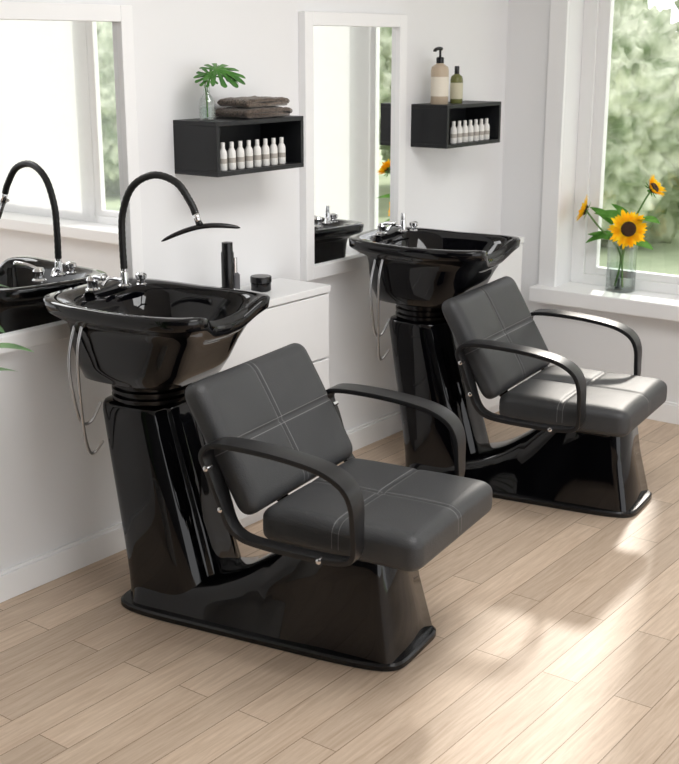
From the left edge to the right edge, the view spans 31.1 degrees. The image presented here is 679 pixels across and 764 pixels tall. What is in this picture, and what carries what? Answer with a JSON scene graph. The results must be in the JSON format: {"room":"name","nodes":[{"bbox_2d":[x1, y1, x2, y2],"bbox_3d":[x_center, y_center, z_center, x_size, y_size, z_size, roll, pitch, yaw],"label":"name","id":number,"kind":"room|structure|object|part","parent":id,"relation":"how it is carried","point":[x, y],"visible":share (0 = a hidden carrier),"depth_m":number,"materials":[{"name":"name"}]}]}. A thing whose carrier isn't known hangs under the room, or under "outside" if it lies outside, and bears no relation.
{"room":"salon","nodes":[
{"label":"salon","id":0,"kind":"room"},
{"bbox_2d":[0,522,125,602],"bbox_3d":[-0.942,0.607,4.170,0.016,0.109,0.551,11,19,36],"label":"baseboard","id":1,"kind":"structure","parent":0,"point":[34,572],"depth_m":4.15,"materials":[{"name":"white wood"}]},
{"bbox_2d":[0,0,507,570],"bbox_3d":[-1.279,-0.547,3.576,0.200,2.850,7.180,11,19,36],"label":"wall","id":2,"kind":"structure","parent":0,"point":[54,494],"depth_m":4.49,"materials":[{"name":"white paint"}]},
{"bbox_2d":[0,1,143,353],"bbox_3d":[-0.907,-0.650,3.854,0.035,1.050,0.720,11,19,36],"label":"wall mirror","id":3,"kind":"object","parent":2,"relation":"attached to","point":[69,156],"visible":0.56,"depth_m":3.88,"materials":[{"name":"white mirror"}]},
{"bbox_2d":[173,115,303,176],"bbox_3d":[-0.357,-0.858,4.404,0.205,0.186,0.473,11,19,36],"label":"wall shelf","id":4,"kind":"object","parent":2,"relation":"attached to","point":[197,142],"visible":0.84,"depth_m":4.29,"materials":[{"name":"black wood"}]},
{"bbox_2d":[220,142,226,170],"bbox_3d":[-0.406,-0.785,4.250,0.030,0.096,0.030,11,19,36],"label":"bottle","id":5,"kind":"object","parent":4,"relation":"on","point":[223,153],"visible":0.91,"depth_m":4.24,"materials":[{"name":"white plastic"}]},
{"bbox_2d":[227,142,235,169],"bbox_3d":[-0.379,-0.795,4.284,0.030,0.096,0.030,11,19,36],"label":"bottle","id":6,"kind":"object","parent":4,"relation":"on","point":[231,154],"visible":1,"depth_m":4.28,"materials":[{"name":"white plastic"}]},
{"bbox_2d":[236,141,244,168],"bbox_3d":[-0.351,-0.805,4.319,0.030,0.096,0.030,11,19,36],"label":"bottle","id":7,"kind":"object","parent":4,"relation":"on","point":[240,156],"visible":1,"depth_m":4.31,"materials":[{"name":"white plastic"}]},
{"bbox_2d":[245,140,252,167],"bbox_3d":[-0.324,-0.815,4.354,0.030,0.096,0.030,11,19,36],"label":"bottle","id":8,"kind":"object","parent":4,"relation":"on","point":[248,150],"visible":1,"depth_m":4.34,"materials":[{"name":"white plastic"}]},
{"bbox_2d":[215,106,292,118],"bbox_3d":[-0.309,-0.979,4.416,0.157,0.038,0.257,11,19,36],"label":"folded towel","id":9,"kind":"object","parent":4,"relation":"on","point":[270,111],"visible":0.96,"depth_m":4.34,"materials":[{"name":"grey fabric"}]},
{"bbox_2d":[217,96,289,107],"bbox_3d":[-0.309,-1.013,4.405,0.149,0.034,0.237,11,19,36],"label":"folded towel","id":10,"kind":"object","parent":9,"relation":"on","point":[252,101],"visible":1,"depth_m":4.34,"materials":[{"name":"grey fabric"}]},
{"bbox_2d":[253,139,261,166],"bbox_3d":[-0.296,-0.824,4.389,0.030,0.096,0.030,11,19,36],"label":"bottle","id":11,"kind":"object","parent":4,"relation":"on","point":[257,159],"visible":1,"depth_m":4.38,"materials":[{"name":"white plastic"}]},
{"bbox_2d":[261,139,269,165],"bbox_3d":[-0.269,-0.834,4.424,0.030,0.096,0.030,11,19,36],"label":"bottle","id":12,"kind":"object","parent":4,"relation":"on","point":[265,153],"visible":1,"depth_m":4.42,"materials":[{"name":"white plastic"}]},
{"bbox_2d":[269,138,277,164],"bbox_3d":[-0.241,-0.843,4.459,0.030,0.096,0.030,11,19,36],"label":"bottle","id":13,"kind":"object","parent":4,"relation":"on","point":[273,149],"visible":1,"depth_m":4.45,"materials":[{"name":"white plastic"}]},
{"bbox_2d":[277,137,285,163],"bbox_3d":[-0.214,-0.853,4.494,0.030,0.096,0.030,11,19,36],"label":"bottle","id":14,"kind":"object","parent":4,"relation":"on","point":[281,148],"visible":1,"depth_m":4.49,"materials":[{"name":"white plastic"}]},
{"bbox_3d":[-0.456,-0.961,4.201,0.058,0.120,0.058,11,19,36],"label":"glass vase","id":15,"kind":"object","parent":4,"relation":"on","visible":0},
{"bbox_2d":[193,63,244,116],"bbox_3d":[-0.405,-1.010,4.221,0.151,0.179,0.188,11,19,36],"label":"monstera cutting","id":16,"kind":"object","parent":15,"relation":"in","point":[221,70],"visible":1,"depth_m":4.19,"materials":[{"name":"green plant"}]},
{"bbox_3d":[-0.441,-1.001,4.208,0.020,0.170,0.058,11,19,36],"label":"stem","id":17,"kind":"part","parent":16,"relation":"part of","materials":[{"name":"green plant"}]},
{"bbox_2d":[298,11,406,280],"bbox_3d":[0.066,-0.991,5.091,0.035,1.050,0.700,11,19,36],"label":"wall mirror","id":18,"kind":"object","parent":2,"relation":"attached to","point":[353,66],"visible":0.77,"depth_m":5.06,"materials":[{"name":"white mirror"}]},
{"bbox_2d":[313,26,395,264],"bbox_3d":[0.058,-0.993,5.097,0.008,0.946,0.596,11,19,36],"label":"mirror glass","id":19,"kind":"object","parent":18,"relation":"attached to","point":[354,67],"depth_m":5.08,"materials":[{"name":"silver mirror"}]},
{"bbox_2d":[346,410,402,451],"bbox_3d":[0.157,0.220,5.568,0.016,0.108,0.440,11,19,36],"label":"baseboard","id":20,"kind":"structure","parent":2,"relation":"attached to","point":[375,430],"depth_m":5.57,"materials":[{"name":"white wood"}]},
{"bbox_2d":[411,100,500,148],"bbox_3d":[0.534,-1.174,5.548,0.190,0.186,0.465,11,19,36],"label":"wall shelf","id":21,"kind":"object","parent":2,"relation":"attached to","point":[431,124],"visible":0.81,"depth_m":5.41,"materials":[{"name":"black wood"}]},
{"bbox_2d":[430,47,448,104],"bbox_3d":[0.440,-1.345,5.356,0.079,0.245,0.079,-2,16,-8],"label":"pump bottle","id":22,"kind":"object","parent":21,"relation":"on","point":[438,93],"visible":1,"depth_m":5.33,"materials":[{"name":"beige plastic"}]},
{"bbox_2d":[450,121,456,142],"bbox_3d":[0.507,-1.111,5.426,0.030,0.096,0.030,11,19,36],"label":"bottle","id":23,"kind":"object","parent":21,"relation":"in","point":[453,131],"visible":1,"depth_m":5.42,"materials":[{"name":"white plastic"}]},
{"bbox_2d":[450,66,462,103],"bbox_3d":[0.524,-1.330,5.457,0.057,0.162,0.057,11,19,36],"label":"lotion bottle","id":24,"kind":"object","parent":21,"relation":"on","point":[456,81],"visible":1,"depth_m":5.44,"materials":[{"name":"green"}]},
{"bbox_2d":[456,121,462,142],"bbox_3d":[0.536,-1.121,5.463,0.030,0.096,0.030,11,19,36],"label":"bottle","id":25,"kind":"object","parent":21,"relation":"in","point":[459,127],"visible":0.98,"depth_m":5.45,"materials":[{"name":"white plastic"}]},
{"bbox_2d":[462,120,467,141],"bbox_3d":[0.565,-1.131,5.500,0.030,0.096,0.030,11,19,36],"label":"bottle","id":26,"kind":"object","parent":21,"relation":"in","point":[464,127],"visible":0.98,"depth_m":5.49,"materials":[{"name":"white plastic"}]},
{"bbox_2d":[468,120,473,141],"bbox_3d":[0.594,-1.141,5.536,0.030,0.096,0.030,11,19,36],"label":"bottle","id":27,"kind":"object","parent":21,"relation":"in","point":[470,126],"visible":0.97,"depth_m":5.53,"materials":[{"name":"white plastic"}]},
{"bbox_2d":[473,119,478,140],"bbox_3d":[0.622,-1.151,5.572,0.030,0.096,0.030,11,19,36],"label":"bottle","id":28,"kind":"object","parent":21,"relation":"in","point":[476,127],"visible":1,"depth_m":5.56,"materials":[{"name":"white plastic"}]},
{"bbox_2d":[478,119,483,139],"bbox_3d":[0.651,-1.161,5.609,0.030,0.096,0.030,11,19,36],"label":"bottle","id":29,"kind":"object","parent":21,"relation":"in","point":[481,125],"visible":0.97,"depth_m":5.60,"materials":[{"name":"white plastic"}]},
{"bbox_2d":[484,118,489,139],"bbox_3d":[0.680,-1.171,5.645,0.030,0.096,0.030,11,19,36],"label":"bottle","id":30,"kind":"object","parent":21,"relation":"in","point":[486,125],"visible":0.98,"depth_m":5.63,"materials":[{"name":"white plastic"}]},
{"bbox_2d":[0,411,678,763],"bbox_3d":[1.151,1.311,2.015,6.090,0.100,6.930,11,19,36],"label":"floor","id":31,"kind":"structure","parent":0,"point":[556,640],"depth_m":3.55,"materials":[{"name":"brown wood"}]},
{"bbox_2d":[0,284,32,371],"bbox_3d":[-1.070,0.290,3.065,0.620,1.309,0.614,11,19,36],"label":"potted plant","id":32,"kind":"object","parent":31,"relation":"on","point":[2,345],"visible":1,"depth_m":3.02,"materials":[{"name":"green plant"}]},
{"bbox_2d":[192,278,330,526],"bbox_3d":[-0.330,0.090,4.630,0.257,0.862,0.643,11,19,36],"label":"base cabinet","id":33,"kind":"object","parent":31,"relation":"on","point":[297,311],"visible":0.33,"depth_m":4.57,"materials":[{"name":"white"}]},
{"bbox_2d":[221,241,234,288],"bbox_3d":[-0.399,-0.394,4.359,0.046,0.215,0.046,11,19,36],"label":"bottle","id":34,"kind":"object","parent":33,"relation":"on","point":[227,254],"visible":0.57,"depth_m":4.33,"materials":[{"name":"black plastic"}]},
{"bbox_2d":[234,257,239,288],"bbox_3d":[-0.380,-0.381,4.432,0.036,0.150,0.036,11,19,36],"label":"dispenser","id":35,"kind":"object","parent":33,"relation":"on","point":[236,274],"visible":0.45,"depth_m":4.42,"materials":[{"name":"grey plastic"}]},
{"bbox_2d":[234,272,239,288],"bbox_3d":[-0.380,-0.353,4.439,0.036,0.093,0.036,11,19,36],"label":"bottle","id":36,"kind":"object","parent":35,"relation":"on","point":[236,275],"depth_m":4.42,"materials":[{"name":"grey plastic"}]},
{"bbox_2d":[250,274,271,291],"bbox_3d":[-0.294,-0.370,4.569,0.080,0.057,0.080,11,19,36],"label":"jar","id":37,"kind":"object","parent":33,"relation":"on","point":[259,282],"visible":0.96,"depth_m":4.54,"materials":[{"name":"black plastic"}]},
{"bbox_3d":[-0.294,-0.386,4.565,0.080,0.024,0.080,11,19,36],"label":"jar lid","id":38,"kind":"part","parent":37,"relation":"part of","materials":[{"name":"black plastic"}]},
{"bbox_3d":[-0.237,-0.155,4.489,0.018,0.250,0.631,11,19,36],"label":"drawer","id":39,"kind":"part","parent":33,"relation":"part of","materials":[{"name":"white"}]},
{"bbox_3d":[-0.237,0.341,4.626,0.018,0.250,0.631,11,19,36],"label":"drawer","id":40,"kind":"part","parent":33,"relation":"part of","materials":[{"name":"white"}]},
{"bbox_3d":[-0.237,0.093,4.558,0.018,0.250,0.631,11,19,36],"label":"drawer","id":41,"kind":"part","parent":33,"relation":"part of","materials":[{"name":"white wood"}]},
{"bbox_2d":[43,171,491,671],"bbox_3d":[-0.250,0.071,3.740,1.368,1.372,0.755,8,18,28],"label":"chair","id":42,"kind":"object","parent":31,"relation":"on","point":[338,581],"visible":1,"depth_m":3.69,"materials":[{"name":"black leather"}]},
{"bbox_2d":[85,274,105,291],"bbox_3d":[-0.767,-0.316,3.868,0.111,0.066,0.062,11,19,36],"label":"faucet","id":43,"kind":"object","parent":42,"relation":"on","point":[92,281],"depth_m":3.88,"materials":[{"name":"silver metal"}]},
{"bbox_2d":[118,269,131,287],"bbox_3d":[-0.698,-0.348,3.958,0.044,0.080,0.044,8,18,28],"label":"faucet","id":44,"kind":"object","parent":42,"relation":"attached to","point":[124,279],"depth_m":3.95,"materials":[{"name":"silver metal"}]},
{"bbox_3d":[-0.651,-0.338,4.005,0.038,0.044,0.038,8,18,28],"label":"mixer knob","id":45,"kind":"part","parent":42,"relation":"part of","materials":[{"name":"silver metal"}]},
{"bbox_2d":[43,278,269,389],"bbox_3d":[-0.582,-0.147,3.857,0.620,0.260,0.512,8,18,28],"label":"basin","id":46,"kind":"object","parent":42,"relation":"in","point":[133,333],"depth_m":3.74,"materials":[{"name":"black ceramic"}]},
{"bbox_3d":[-0.203,0.128,3.707,0.092,0.413,0.608,-26,0,33],"label":"backrest","id":47,"kind":"part","parent":42,"relation":"part of","materials":[{"name":"grey leather"}]},
{"bbox_3d":[-0.199,0.732,3.878,1.012,0.024,0.422,8,18,28],"label":"foot plate","id":48,"kind":"part","parent":42,"relation":"part of","materials":[{"name":"black plastic"}]},
{"bbox_3d":[-0.162,0.328,3.357,0.496,0.299,0.076,8,18,28],"label":"armrest","id":49,"kind":"part","parent":42,"relation":"part of","materials":[{"name":"black plastic"}]},
{"bbox_3d":[0.122,0.376,3.599,0.508,0.115,0.553,8,18,28],"label":"seat","id":50,"kind":"part","parent":42,"relation":"part of","materials":[{"name":"grey leather"}]},
{"bbox_3d":[0.169,0.174,3.929,0.496,0.291,0.076,8,18,28],"label":"armrest","id":51,"kind":"part","parent":42,"relation":"part of","materials":[{"name":"black"}]},
{"bbox_2d":[476,232,523,412],"bbox_3d":[0.590,-0.233,5.799,0.257,0.862,0.648,11,19,36],"label":"base cabinet","id":52,"kind":"object","parent":31,"relation":"on","point":[511,266],"visible":0.07,"depth_m":5.83,"materials":[{"name":"white"}]},
{"bbox_3d":[0.682,0.018,5.796,0.018,0.250,0.636,11,19,36],"label":"drawer","id":53,"kind":"part","parent":52,"relation":"part of","materials":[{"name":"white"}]},
{"bbox_3d":[0.682,-0.478,5.659,0.018,0.250,0.636,11,19,36],"label":"drawer","id":54,"kind":"part","parent":52,"relation":"part of","materials":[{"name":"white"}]},
{"bbox_2d":[349,213,666,517],"bbox_3d":[0.626,-0.092,4.893,1.268,1.072,0.755,9,18,29],"label":"chair","id":55,"kind":"object","parent":31,"relation":"on","point":[452,330],"visible":0.99,"depth_m":4.82,"materials":[{"name":"black leather"}]},
{"bbox_2d":[376,221,395,234],"bbox_3d":[0.196,-0.638,5.032,0.111,0.066,0.063,11,19,36],"label":"faucet","id":56,"kind":"object","parent":55,"relation":"on","point":[381,226],"depth_m":5.04,"materials":[{"name":"silver metal"}]},
{"bbox_2d":[398,213,407,232],"bbox_3d":[0.267,-0.669,5.120,0.044,0.080,0.044,9,18,29],"label":"faucet","id":57,"kind":"object","parent":55,"relation":"attached to","point":[402,226],"depth_m":5.11,"materials":[{"name":"silver metal"}]},
{"bbox_3d":[0.314,-0.659,5.167,0.038,0.044,0.038,9,18,29],"label":"mixer knob","id":58,"kind":"part","parent":55,"relation":"part of","materials":[{"name":"silver metal"}]},
{"bbox_2d":[349,227,520,307],"bbox_3d":[0.380,-0.468,5.018,0.620,0.260,0.512,9,18,29],"label":"basin","id":59,"kind":"object","parent":55,"relation":"in","point":[410,267],"depth_m":4.88,"materials":[{"name":"black ceramic"}]},
{"bbox_3d":[0.629,-0.186,4.844,0.092,0.413,0.608,-26,-1,34],"label":"backrest","id":60,"kind":"part","parent":55,"relation":"part of","materials":[{"name":"grey leather"}]},
{"bbox_3d":[0.663,0.015,4.493,0.496,0.299,0.076,9,18,29],"label":"armrest","id":61,"kind":"part","parent":55,"relation":"part of","materials":[{"name":"black"}]},
{"bbox_3d":[0.759,0.413,5.033,1.012,0.024,0.422,9,18,29],"label":"foot plate","id":62,"kind":"part","parent":55,"relation":"part of","materials":[{"name":"black plastic"}]},
{"bbox_3d":[0.951,0.063,4.731,0.508,0.115,0.553,9,18,29],"label":"seat","id":63,"kind":"part","parent":55,"relation":"part of","materials":[{"name":"grey leather"}]},
{"bbox_3d":[1.004,-0.138,5.059,0.496,0.291,0.076,9,18,29],"label":"armrest","id":64,"kind":"part","parent":55,"relation":"part of","materials":[{"name":"black"}]},
{"bbox_3d":[0.926,0.124,4.756,0.380,0.024,0.380,9,18,29],"label":"seat plate","id":65,"kind":"part","parent":55,"relation":"part of","materials":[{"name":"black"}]},
{"bbox_2d":[500,0,678,402],"bbox_3d":[3.321,-0.776,4.406,6.090,2.850,0.250,11,19,36],"label":"wall","id":66,"kind":"structure","parent":0,"point":[588,345],"depth_m":5.99,"materials":[{"name":"white paint"}]},
{"bbox_2d":[517,377,678,424],"bbox_3d":[3.247,0.482,4.638,6.074,0.102,0.016,11,19,36],"label":"baseboard","id":67,"kind":"structure","parent":66,"relation":"attached to","point":[668,412],"depth_m":5.85,"materials":[{"name":"white"}]},
{"bbox_2d":[529,282,678,321],"bbox_3d":[1.754,-0.333,5.702,1.775,0.075,0.340,11,19,36],"label":"windowsill","id":68,"kind":"structure","parent":66,"relation":"attached to","point":[663,306],"depth_m":5.88,"materials":[{"name":"white paint"}]},
{"bbox_2d":[538,0,678,294],"bbox_3d":[1.763,-1.212,5.477,1.740,1.860,0.242,11,19,36],"label":"window","id":69,"kind":"structure","parent":66,"relation":"in","point":[598,14],"depth_m":5.95,"materials":[{"name":"white"}]},
{"label":"outside","id":70,"kind":"structure","parent":0,"visible":0},
{"bbox_2d":[599,230,678,274],"bbox_3d":[13.846,-2.788,18.172,50.000,0.100,34.170,11,19,36],"label":"lawn","id":71,"kind":"structure","parent":70,"point":[664,257],"depth_m":12.45,"materials":[{"name":"green plant"}]},
{"bbox_2d":[600,0,678,248],"bbox_3d":[2.745,-2.744,13.290,2.836,3.208,2.968,11,19,36],"label":"tree","id":72,"kind":"object","parent":71,"relation":"on","point":[642,142],"visible":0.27,"depth_m":12.19,"materials":[{"name":"green plant"}]},
{"bbox_2d":[673,0,678,31],"bbox_3d":[6.782,-4.928,18.695,3.747,4.379,3.459,11,19,36],"label":"tree","id":73,"kind":"object","parent":71,"relation":"on","point":[676,2],"visible":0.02,"depth_m":18.56,"materials":[{"name":"green plant"}]},
{"bbox_3d":[1.375,-0.579,5.945,0.142,0.270,0.142,11,19,36],"label":"flower vase","id":74,"kind":"object","parent":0,"visible":0},
{"bbox_2d":[575,194,620,285],"bbox_3d":[1.249,-0.692,5.954,0.242,0.445,0.146,11,19,36],"label":"sunflower","id":75,"kind":"object","parent":74,"relation":"in","point":[583,211],"visible":0.99,"depth_m":5.94,"materials":[{"name":"yellow plant"}]},
{"bbox_3d":[1.290,-0.656,5.973,0.191,0.365,0.016,7,17,24],"label":"stem","id":76,"kind":"part","parent":75,"relation":"part of","materials":[{"name":"green plant"}]},
{"bbox_2d":[586,209,652,259],"bbox_3d":[1.338,-0.649,5.903,0.368,0.389,0.171,11,19,36],"label":"sunflower","id":77,"kind":"object","parent":74,"relation":"in","point":[628,229],"visible":1,"depth_m":5.81,"materials":[{"name":"yellow plant"}]},
{"bbox_2d":[594,175,665,287],"bbox_3d":[1.387,-0.726,5.870,0.350,0.556,0.115,11,19,36],"label":"sunflower","id":78,"kind":"object","parent":74,"relation":"in","point":[654,187],"visible":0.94,"depth_m":5.80,"materials":[{"name":"yellow plant"}]},
{"bbox_3d":[1.420,-0.686,5.856,0.141,0.487,0.020,14,21,41],"label":"stem","id":79,"kind":"part","parent":78,"relation":"part of","materials":[{"name":"green plant"}]}
]}

